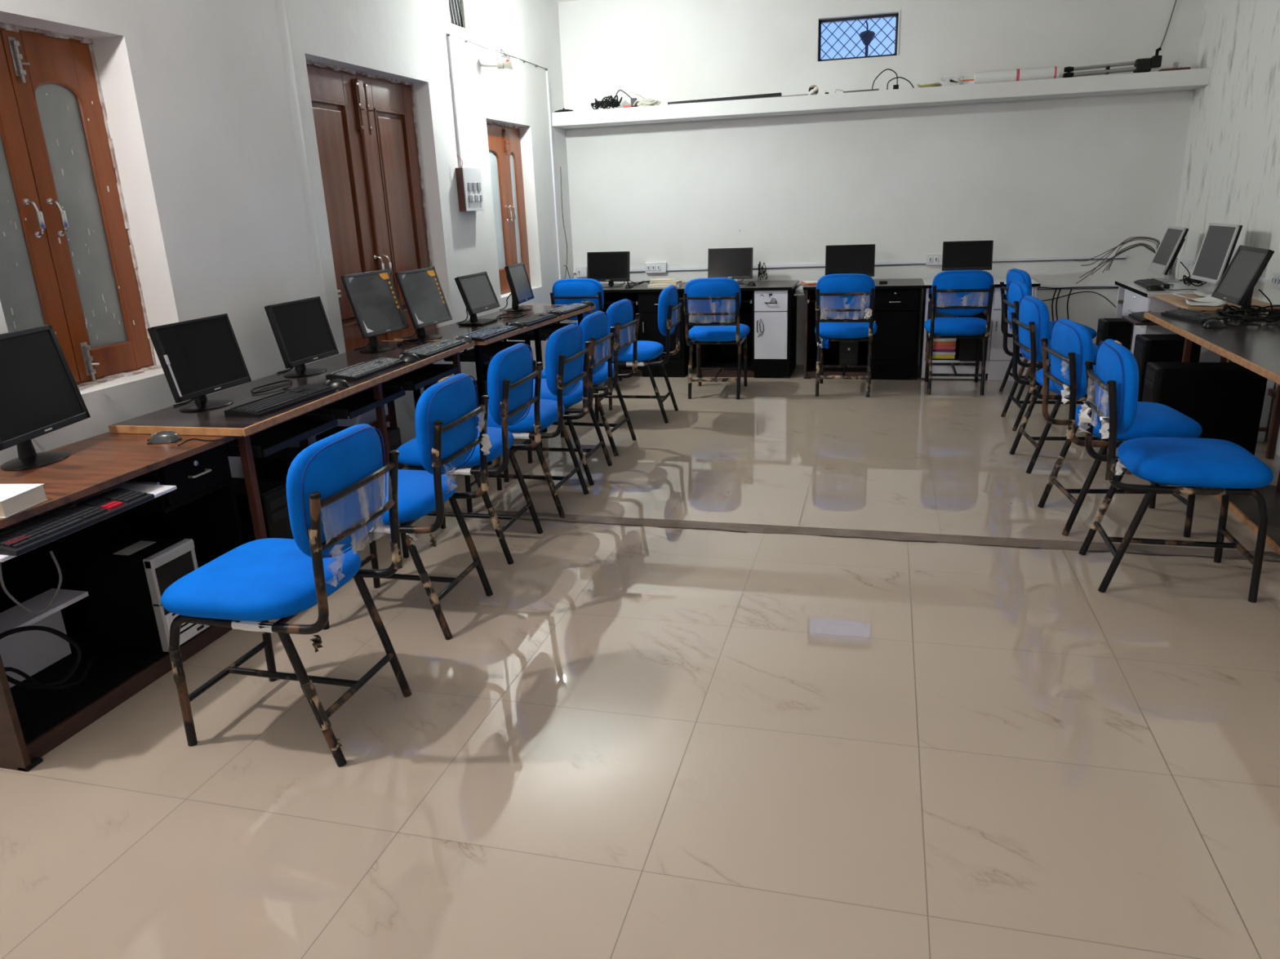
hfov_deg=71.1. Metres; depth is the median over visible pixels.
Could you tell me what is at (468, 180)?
board
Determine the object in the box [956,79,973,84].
folder
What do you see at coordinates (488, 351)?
keyboard tray
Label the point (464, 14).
window
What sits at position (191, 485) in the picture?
computer desk
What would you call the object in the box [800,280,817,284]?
folder
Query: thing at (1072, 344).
office chair
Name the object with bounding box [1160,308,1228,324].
keyboard
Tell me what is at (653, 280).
book
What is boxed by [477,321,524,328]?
computer mouse
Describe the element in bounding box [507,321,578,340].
keyboard tray
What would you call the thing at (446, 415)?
office chair
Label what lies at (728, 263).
computer monitor
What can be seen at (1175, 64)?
box
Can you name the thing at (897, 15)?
window
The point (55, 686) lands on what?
cable loop
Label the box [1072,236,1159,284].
bunch
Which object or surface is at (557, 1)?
ceiling
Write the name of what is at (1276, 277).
rocker switch
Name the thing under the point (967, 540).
threshold strip
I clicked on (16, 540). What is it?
keyboard
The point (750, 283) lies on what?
computer mouse
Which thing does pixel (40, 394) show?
computer monitor
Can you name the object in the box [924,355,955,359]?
book
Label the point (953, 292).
office chair
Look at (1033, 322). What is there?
office chair
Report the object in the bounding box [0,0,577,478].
wall
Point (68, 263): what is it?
window
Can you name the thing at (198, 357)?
computer monitor
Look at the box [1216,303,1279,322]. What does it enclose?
cable tangle
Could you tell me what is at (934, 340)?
book
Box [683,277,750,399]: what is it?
office chair
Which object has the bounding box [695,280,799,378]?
computer desk
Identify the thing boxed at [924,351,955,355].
book
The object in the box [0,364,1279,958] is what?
floor
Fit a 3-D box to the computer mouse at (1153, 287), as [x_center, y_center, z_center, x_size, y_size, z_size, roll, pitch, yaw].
[3.306,-1.195,5.566,0.276,0.036,0.062,2,18,15]
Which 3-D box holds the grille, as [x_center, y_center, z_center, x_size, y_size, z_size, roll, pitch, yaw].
[-1.498,0.468,2.941,0.034,0.120,0.161,2,18,15]
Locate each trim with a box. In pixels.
[275,0,344,426]
[1036,284,1118,289]
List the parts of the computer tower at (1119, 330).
panel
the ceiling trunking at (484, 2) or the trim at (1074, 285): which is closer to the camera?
the ceiling trunking at (484, 2)
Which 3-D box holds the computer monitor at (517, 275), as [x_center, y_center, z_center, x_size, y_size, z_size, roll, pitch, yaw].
[-0.863,-1.317,6.125,0.213,0.306,0.363,1,18,10]
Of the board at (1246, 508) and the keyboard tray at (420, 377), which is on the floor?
the board at (1246, 508)
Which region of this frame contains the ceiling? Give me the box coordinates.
[554,0,576,2]
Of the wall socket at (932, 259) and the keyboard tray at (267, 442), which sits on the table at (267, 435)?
the keyboard tray at (267, 442)
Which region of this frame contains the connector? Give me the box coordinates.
[622,105,638,107]
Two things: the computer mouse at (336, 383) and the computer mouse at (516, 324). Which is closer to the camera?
the computer mouse at (336, 383)
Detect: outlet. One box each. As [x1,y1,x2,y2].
[467,182,471,190]
[472,182,476,190]
[476,182,480,190]
[646,265,650,271]
[1271,275,1275,284]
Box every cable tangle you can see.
[250,379,292,393]
[396,338,421,346]
[496,311,527,319]
[591,94,622,109]
[626,280,649,284]
[758,262,767,280]
[1179,275,1207,286]
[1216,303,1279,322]
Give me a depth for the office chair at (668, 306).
5.82 m
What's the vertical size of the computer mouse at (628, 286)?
0.032 m
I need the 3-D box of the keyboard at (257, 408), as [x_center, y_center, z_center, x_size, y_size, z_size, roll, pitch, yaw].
[-1.395,-0.310,3.435,0.207,0.030,0.470,3,18,16]
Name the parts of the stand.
leg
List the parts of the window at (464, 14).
broken sill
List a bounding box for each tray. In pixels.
[0,483,177,562]
[225,413,337,457]
[306,386,405,419]
[381,363,457,391]
[443,339,525,362]
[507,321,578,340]
[604,297,637,303]
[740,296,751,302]
[808,295,815,302]
[1121,306,1200,325]
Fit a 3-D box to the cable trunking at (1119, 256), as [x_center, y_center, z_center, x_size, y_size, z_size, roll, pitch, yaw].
[1.558,-1.773,7.401,4.450,0.065,0.014,2,18,15]
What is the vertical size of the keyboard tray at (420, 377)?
0.116 m
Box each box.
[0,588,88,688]
[1158,62,1191,71]
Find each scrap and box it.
[917,82,942,87]
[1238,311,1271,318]
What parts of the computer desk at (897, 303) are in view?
power strip, panel, panel, panel, door, drawer, panel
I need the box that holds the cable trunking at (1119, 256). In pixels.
[573,254,1126,274]
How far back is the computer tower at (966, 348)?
6.71 m
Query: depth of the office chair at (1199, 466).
3.08 m
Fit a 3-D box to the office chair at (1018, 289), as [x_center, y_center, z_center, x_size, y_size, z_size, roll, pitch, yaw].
[2.471,-0.755,5.373,0.553,0.873,0.447,1,18,11]
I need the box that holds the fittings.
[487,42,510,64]
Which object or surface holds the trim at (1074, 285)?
attached to the wall at (1080, 175)
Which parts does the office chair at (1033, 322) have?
rail, leg, backrest, leg, rail, seat, leg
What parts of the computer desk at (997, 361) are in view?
panel, panel, door, panel, drawer, panel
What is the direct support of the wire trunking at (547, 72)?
attached to the wall at (196, 98)
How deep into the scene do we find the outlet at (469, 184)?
5.78 m
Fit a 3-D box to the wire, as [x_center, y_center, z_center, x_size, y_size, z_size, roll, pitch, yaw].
[-0.962,-3.013,6.344,0.020,0.014,1.746,2,18,15]
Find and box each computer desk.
[0,431,244,772]
[600,282,696,377]
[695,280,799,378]
[794,278,924,380]
[919,276,1040,380]
[1115,280,1229,362]
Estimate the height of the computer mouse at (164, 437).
0.036 m
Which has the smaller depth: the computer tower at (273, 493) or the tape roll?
the computer tower at (273, 493)
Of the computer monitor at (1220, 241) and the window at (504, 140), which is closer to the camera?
the computer monitor at (1220, 241)
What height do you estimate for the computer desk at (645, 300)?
0.720 m
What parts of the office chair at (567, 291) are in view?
rail, backrest, rail, leg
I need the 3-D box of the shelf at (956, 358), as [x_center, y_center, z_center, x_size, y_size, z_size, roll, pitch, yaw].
[2.469,-0.983,7.057,0.440,0.018,0.470,2,18,15]
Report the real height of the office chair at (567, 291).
0.873 m
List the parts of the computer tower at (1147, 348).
panel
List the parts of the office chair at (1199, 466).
rail, leg, backrest, leg, rail, seat, leg, leg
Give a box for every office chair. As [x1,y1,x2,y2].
[160,423,412,767]
[323,373,493,639]
[395,342,542,564]
[463,324,591,518]
[503,311,615,485]
[538,298,639,456]
[550,278,622,391]
[595,284,683,423]
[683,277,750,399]
[814,273,877,397]
[924,270,994,395]
[999,268,1096,400]
[1000,279,1098,431]
[1008,295,1131,475]
[1037,318,1202,537]
[1077,338,1273,603]
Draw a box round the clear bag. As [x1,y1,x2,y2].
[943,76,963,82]
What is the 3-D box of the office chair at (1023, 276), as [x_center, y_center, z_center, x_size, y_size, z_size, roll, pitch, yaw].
[2.767,-0.995,6.102,0.553,0.873,0.447,-1,17,5]
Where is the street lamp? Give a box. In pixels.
[858,20,875,56]
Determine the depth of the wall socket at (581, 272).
7.92 m
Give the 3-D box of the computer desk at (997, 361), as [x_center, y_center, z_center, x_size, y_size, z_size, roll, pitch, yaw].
[2.601,-1.179,6.957,0.802,0.720,0.590,2,18,15]
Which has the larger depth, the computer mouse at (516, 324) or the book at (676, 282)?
the book at (676, 282)
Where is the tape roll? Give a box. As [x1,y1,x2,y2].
[808,84,818,94]
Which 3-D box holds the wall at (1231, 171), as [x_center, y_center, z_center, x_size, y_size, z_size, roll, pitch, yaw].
[2.849,-0.857,2.106,0.200,2.980,10.240,2,18,15]
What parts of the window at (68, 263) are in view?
pane, handle, shutter frame, handle, pane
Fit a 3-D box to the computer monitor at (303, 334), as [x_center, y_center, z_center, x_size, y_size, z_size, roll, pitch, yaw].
[-1.544,-0.638,4.014,0.213,0.324,0.363,3,18,16]
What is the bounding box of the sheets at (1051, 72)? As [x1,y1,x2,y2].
[973,66,1059,84]
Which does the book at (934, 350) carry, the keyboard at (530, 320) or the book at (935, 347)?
the book at (935, 347)
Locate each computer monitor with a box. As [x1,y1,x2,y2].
[0,324,90,471]
[147,313,251,412]
[264,296,338,377]
[340,269,408,352]
[395,266,452,341]
[454,271,500,325]
[499,262,533,311]
[586,251,630,288]
[707,247,753,284]
[825,244,875,276]
[942,240,993,271]
[1147,226,1190,282]
[1190,222,1242,294]
[1211,244,1274,315]
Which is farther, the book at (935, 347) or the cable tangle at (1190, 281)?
the book at (935, 347)
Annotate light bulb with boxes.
[478,58,520,70]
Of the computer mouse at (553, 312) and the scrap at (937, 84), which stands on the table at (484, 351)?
the computer mouse at (553, 312)
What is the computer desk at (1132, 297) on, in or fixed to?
on the floor
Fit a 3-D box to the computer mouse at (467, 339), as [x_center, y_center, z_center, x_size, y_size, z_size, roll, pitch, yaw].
[-1.034,-0.748,4.783,0.276,0.036,0.062,-1,17,4]
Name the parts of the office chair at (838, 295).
leg, rail, leg, backrest, seat, leg, rail, leg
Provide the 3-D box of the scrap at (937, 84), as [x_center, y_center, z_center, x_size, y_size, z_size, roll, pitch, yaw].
[2.129,-2.900,6.583,0.174,0.029,0.078,2,18,15]
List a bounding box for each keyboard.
[0,488,154,555]
[224,383,337,417]
[325,357,404,380]
[400,338,466,358]
[462,324,517,341]
[505,312,557,326]
[546,302,588,315]
[1128,311,1153,322]
[1133,278,1173,288]
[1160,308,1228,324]
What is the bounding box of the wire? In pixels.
[447,33,547,70]
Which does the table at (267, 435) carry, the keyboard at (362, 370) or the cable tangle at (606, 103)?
the keyboard at (362, 370)
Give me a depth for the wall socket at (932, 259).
7.15 m
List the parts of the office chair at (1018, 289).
rail, leg, backrest, leg, rail, seat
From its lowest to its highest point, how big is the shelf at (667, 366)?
0.018 m
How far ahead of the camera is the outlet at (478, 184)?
5.91 m
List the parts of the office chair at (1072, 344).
rail, leg, backrest, leg, rail, seat, leg, leg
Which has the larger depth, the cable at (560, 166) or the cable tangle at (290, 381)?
the cable at (560, 166)
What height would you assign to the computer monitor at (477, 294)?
0.298 m
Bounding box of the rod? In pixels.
[843,88,879,93]
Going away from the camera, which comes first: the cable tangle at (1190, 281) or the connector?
the cable tangle at (1190, 281)
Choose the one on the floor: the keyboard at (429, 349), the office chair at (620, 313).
the office chair at (620, 313)
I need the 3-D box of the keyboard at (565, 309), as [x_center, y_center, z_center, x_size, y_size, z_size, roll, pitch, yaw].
[-0.509,-1.149,6.007,0.187,0.030,0.420,4,18,19]
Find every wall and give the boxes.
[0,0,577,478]
[557,0,1205,365]
[1168,0,1279,447]
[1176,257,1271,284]
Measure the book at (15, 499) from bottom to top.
0.045 m
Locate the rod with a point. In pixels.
(868, 89)
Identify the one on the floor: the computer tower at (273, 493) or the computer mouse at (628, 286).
the computer tower at (273, 493)
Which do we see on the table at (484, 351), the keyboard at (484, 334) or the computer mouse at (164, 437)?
the keyboard at (484, 334)
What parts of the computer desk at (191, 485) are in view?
panel, panel, drawer, panel, drawer, handle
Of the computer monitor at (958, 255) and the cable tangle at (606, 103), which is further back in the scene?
the cable tangle at (606, 103)
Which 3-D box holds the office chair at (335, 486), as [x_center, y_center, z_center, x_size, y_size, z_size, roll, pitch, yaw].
[-0.970,0.288,2.483,0.560,0.873,0.448,2,18,15]
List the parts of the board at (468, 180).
plate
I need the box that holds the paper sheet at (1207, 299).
[1169,292,1226,302]
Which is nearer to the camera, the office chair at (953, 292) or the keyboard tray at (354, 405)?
the keyboard tray at (354, 405)
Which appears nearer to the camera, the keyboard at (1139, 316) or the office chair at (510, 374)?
the office chair at (510, 374)
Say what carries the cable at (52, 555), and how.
hanging from the computer desk at (191, 485)
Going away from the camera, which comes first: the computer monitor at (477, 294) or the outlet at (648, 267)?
the computer monitor at (477, 294)
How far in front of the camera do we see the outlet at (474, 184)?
5.85 m
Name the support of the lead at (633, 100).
on the shelf at (1182, 79)
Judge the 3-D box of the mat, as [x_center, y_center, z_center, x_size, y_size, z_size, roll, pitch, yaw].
[-0.620,-3.008,7.287,0.170,0.032,0.085,2,18,15]
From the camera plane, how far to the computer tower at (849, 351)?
7.05 m
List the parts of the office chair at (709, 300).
leg, rail, leg, backrest, seat, leg, rail, leg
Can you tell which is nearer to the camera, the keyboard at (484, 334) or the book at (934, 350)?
the keyboard at (484, 334)
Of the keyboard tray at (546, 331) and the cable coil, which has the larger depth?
the cable coil
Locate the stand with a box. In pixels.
[1200,310,1226,362]
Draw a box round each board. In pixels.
[455,155,484,211]
[1154,293,1279,311]
[1215,484,1279,555]
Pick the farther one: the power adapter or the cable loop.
the power adapter
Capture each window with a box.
[0,22,161,388]
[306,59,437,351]
[448,0,481,35]
[486,120,530,294]
[817,9,900,61]
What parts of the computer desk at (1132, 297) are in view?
panel, drawer, door, panel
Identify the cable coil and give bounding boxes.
[633,98,660,106]
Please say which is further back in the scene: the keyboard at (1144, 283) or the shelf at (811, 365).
the shelf at (811, 365)
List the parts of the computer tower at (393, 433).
panel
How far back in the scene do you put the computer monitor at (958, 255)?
6.79 m
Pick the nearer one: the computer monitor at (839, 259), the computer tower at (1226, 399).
the computer tower at (1226, 399)
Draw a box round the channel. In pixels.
[667,92,808,104]
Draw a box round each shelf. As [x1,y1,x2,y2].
[9,622,210,744]
[551,67,1211,128]
[621,357,682,369]
[701,357,787,370]
[806,358,913,372]
[924,349,986,360]
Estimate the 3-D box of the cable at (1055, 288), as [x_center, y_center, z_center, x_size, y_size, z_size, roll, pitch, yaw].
[3.499,-1.194,7.008,0.952,0.621,0.059,2,18,15]
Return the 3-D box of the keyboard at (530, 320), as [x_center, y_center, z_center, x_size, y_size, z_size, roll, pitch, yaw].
[-0.692,-0.988,5.517,0.207,0.030,0.430,4,18,19]
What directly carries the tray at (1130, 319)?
attached to the board at (1171, 299)
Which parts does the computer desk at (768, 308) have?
panel, panel, panel, drawer, door, panel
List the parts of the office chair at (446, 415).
leg, leg, rail, seat, leg, backrest, rail, leg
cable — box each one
[0,551,62,613]
[560,166,570,279]
[1037,286,1118,321]
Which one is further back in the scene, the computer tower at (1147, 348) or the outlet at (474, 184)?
the outlet at (474, 184)
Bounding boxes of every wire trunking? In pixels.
[447,35,463,166]
[546,71,561,279]
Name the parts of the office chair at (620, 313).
leg, seat, leg, rail, backrest, leg, rail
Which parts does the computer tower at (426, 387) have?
panel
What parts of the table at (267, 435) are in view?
leg, leg, rail, leg, leg, leg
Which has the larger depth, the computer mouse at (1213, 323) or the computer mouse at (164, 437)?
the computer mouse at (1213, 323)
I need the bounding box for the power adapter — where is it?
[879,280,887,284]
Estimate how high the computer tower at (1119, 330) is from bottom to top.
0.540 m
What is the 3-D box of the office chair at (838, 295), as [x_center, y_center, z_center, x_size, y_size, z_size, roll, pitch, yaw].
[1.493,-1.071,6.511,0.447,0.873,0.558,2,18,15]
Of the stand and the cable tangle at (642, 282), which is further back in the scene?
the cable tangle at (642, 282)
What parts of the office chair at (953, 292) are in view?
leg, leg, rail, seat, backrest, leg, leg, rail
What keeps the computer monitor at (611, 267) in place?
on the computer desk at (645, 300)
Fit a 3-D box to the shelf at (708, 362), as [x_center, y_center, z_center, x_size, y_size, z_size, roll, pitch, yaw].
[0.902,-0.972,7.507,0.719,0.018,0.510,2,18,15]
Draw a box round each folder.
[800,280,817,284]
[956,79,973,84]
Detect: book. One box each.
[0,484,48,518]
[647,283,681,287]
[649,278,674,282]
[649,280,681,284]
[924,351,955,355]
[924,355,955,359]
[925,335,956,342]
[925,341,955,345]
[925,345,955,349]
[925,349,955,351]
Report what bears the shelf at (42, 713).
attached to the computer desk at (191, 485)
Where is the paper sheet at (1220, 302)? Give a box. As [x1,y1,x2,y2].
[1185,298,1226,306]
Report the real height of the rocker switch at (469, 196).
0.043 m
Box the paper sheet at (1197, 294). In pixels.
[1190,292,1209,296]
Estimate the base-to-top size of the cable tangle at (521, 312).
0.015 m
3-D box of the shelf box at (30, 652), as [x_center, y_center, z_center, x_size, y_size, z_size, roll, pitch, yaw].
[-1.852,0.521,2.672,0.140,0.230,0.420,2,18,15]
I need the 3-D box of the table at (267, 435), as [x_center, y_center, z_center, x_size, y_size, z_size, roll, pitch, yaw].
[-1.371,-0.127,4.105,0.555,0.720,1.940,2,18,14]
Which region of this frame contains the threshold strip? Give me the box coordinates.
[432,507,1279,560]
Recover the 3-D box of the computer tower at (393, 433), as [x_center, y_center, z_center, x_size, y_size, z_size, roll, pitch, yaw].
[-1.318,-0.027,4.284,0.345,0.420,0.180,2,18,12]
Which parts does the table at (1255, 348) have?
leg, rail, leg, leg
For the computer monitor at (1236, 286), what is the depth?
4.62 m
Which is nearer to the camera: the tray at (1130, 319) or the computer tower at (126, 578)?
the computer tower at (126, 578)
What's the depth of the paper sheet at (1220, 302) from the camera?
4.87 m
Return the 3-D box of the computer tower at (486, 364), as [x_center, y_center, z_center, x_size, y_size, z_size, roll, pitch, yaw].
[-0.868,-0.576,5.980,0.345,0.420,0.180,2,18,15]
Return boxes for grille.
[164,613,207,645]
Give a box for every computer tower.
[72,533,209,652]
[231,477,293,543]
[315,426,404,469]
[423,379,487,406]
[484,360,536,378]
[839,337,860,364]
[955,311,986,360]
[1094,318,1132,401]
[1133,334,1201,401]
[1142,361,1267,455]
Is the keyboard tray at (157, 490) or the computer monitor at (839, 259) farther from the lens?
the computer monitor at (839, 259)
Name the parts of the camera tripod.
leg, leg, leg, pan lever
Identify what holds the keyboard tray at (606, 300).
on the computer desk at (645, 300)
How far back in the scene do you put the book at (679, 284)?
7.34 m
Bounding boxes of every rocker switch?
[468,195,471,201]
[933,256,937,262]
[1274,275,1279,285]
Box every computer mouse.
[146,431,244,446]
[283,378,349,390]
[361,353,419,362]
[422,335,472,343]
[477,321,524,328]
[521,310,561,316]
[556,300,594,306]
[624,284,636,288]
[742,281,755,286]
[1146,284,1196,291]
[1201,319,1261,328]
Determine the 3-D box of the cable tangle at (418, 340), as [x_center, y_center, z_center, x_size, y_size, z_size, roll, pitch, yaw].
[-1.237,-0.738,4.802,0.108,0.019,0.187,2,18,15]
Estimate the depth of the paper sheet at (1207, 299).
5.04 m
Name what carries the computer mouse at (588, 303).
on the table at (484, 351)
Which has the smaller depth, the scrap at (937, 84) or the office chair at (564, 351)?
the office chair at (564, 351)
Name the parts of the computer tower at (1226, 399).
panel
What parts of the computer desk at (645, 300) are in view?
panel, drawer, door, panel, panel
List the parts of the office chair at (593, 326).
leg, leg, seat, leg, rail, backrest, leg, rail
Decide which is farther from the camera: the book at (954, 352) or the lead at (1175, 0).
the book at (954, 352)
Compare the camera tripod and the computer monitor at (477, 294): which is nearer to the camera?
the computer monitor at (477, 294)
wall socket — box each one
[576,266,586,277]
[644,262,666,273]
[925,253,942,265]
[1271,271,1279,289]
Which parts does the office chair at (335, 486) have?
leg, rail, seat, leg, leg, backrest, rail, leg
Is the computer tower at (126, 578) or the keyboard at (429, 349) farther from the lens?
the keyboard at (429, 349)
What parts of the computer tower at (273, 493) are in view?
panel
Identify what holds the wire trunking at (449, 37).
attached to the wall at (196, 98)
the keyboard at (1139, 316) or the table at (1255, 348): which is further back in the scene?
the keyboard at (1139, 316)
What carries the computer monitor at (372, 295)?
on the table at (267, 435)
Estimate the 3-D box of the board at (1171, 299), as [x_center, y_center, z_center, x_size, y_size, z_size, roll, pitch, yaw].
[3.249,-1.009,5.077,0.435,0.018,0.660,2,18,15]
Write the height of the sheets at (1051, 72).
0.090 m
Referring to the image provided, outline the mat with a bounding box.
[554,107,573,112]
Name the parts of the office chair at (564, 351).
leg, leg, seat, rail, leg, backrest, leg, rail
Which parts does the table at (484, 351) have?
leg, leg, leg, leg, rail, leg, leg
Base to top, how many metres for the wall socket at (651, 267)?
0.090 m
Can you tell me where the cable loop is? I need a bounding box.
[0,626,94,690]
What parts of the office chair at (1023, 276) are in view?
leg, rail, backrest, leg, seat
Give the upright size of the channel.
0.023 m
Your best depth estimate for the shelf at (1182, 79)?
6.64 m
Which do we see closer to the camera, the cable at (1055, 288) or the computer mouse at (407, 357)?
the computer mouse at (407, 357)
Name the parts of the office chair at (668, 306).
leg, leg, seat, rail, leg, leg, backrest, rail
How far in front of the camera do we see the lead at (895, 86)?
6.62 m
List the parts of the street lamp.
post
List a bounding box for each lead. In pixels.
[615,89,636,106]
[871,68,914,89]
[1158,0,1176,52]
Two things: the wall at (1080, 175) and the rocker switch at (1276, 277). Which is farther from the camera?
the wall at (1080, 175)
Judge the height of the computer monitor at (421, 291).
0.377 m
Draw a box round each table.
[108,340,475,540]
[394,304,595,465]
[1143,311,1279,492]
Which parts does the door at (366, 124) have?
wood panel, panel moulding, shutter frame, handle, handle, shutter frame, wood panel, panel moulding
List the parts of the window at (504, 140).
pane, shutter frame, handle, handle, pane, shutter frame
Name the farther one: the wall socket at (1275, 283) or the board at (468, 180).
the board at (468, 180)
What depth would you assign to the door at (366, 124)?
4.96 m
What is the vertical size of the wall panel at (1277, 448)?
0.620 m
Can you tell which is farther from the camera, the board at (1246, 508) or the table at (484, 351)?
the table at (484, 351)
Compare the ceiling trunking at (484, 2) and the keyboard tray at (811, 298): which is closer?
the ceiling trunking at (484, 2)
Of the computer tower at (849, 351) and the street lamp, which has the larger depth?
the street lamp
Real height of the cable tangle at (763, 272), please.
0.167 m
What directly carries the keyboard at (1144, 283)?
on the computer desk at (1132, 297)
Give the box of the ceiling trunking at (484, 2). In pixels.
[482,0,490,50]
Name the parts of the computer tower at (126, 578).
drive panel, frame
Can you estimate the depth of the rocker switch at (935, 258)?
7.15 m
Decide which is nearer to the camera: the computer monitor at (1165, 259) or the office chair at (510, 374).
the office chair at (510, 374)
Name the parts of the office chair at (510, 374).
leg, leg, seat, rail, leg, backrest, rail, leg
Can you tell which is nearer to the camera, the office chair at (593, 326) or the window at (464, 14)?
the office chair at (593, 326)
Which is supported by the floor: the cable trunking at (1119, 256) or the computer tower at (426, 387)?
the computer tower at (426, 387)
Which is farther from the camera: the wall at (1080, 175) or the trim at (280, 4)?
the wall at (1080, 175)
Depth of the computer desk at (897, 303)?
6.90 m
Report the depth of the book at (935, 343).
6.83 m
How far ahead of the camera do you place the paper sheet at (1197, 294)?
5.23 m
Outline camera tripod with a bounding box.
[1062,47,1162,77]
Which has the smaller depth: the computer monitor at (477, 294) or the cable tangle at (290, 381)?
the cable tangle at (290, 381)
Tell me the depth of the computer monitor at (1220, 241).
5.25 m
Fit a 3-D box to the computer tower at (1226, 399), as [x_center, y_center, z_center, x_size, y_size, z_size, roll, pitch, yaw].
[2.804,-0.315,4.501,0.485,0.520,0.200,2,18,15]

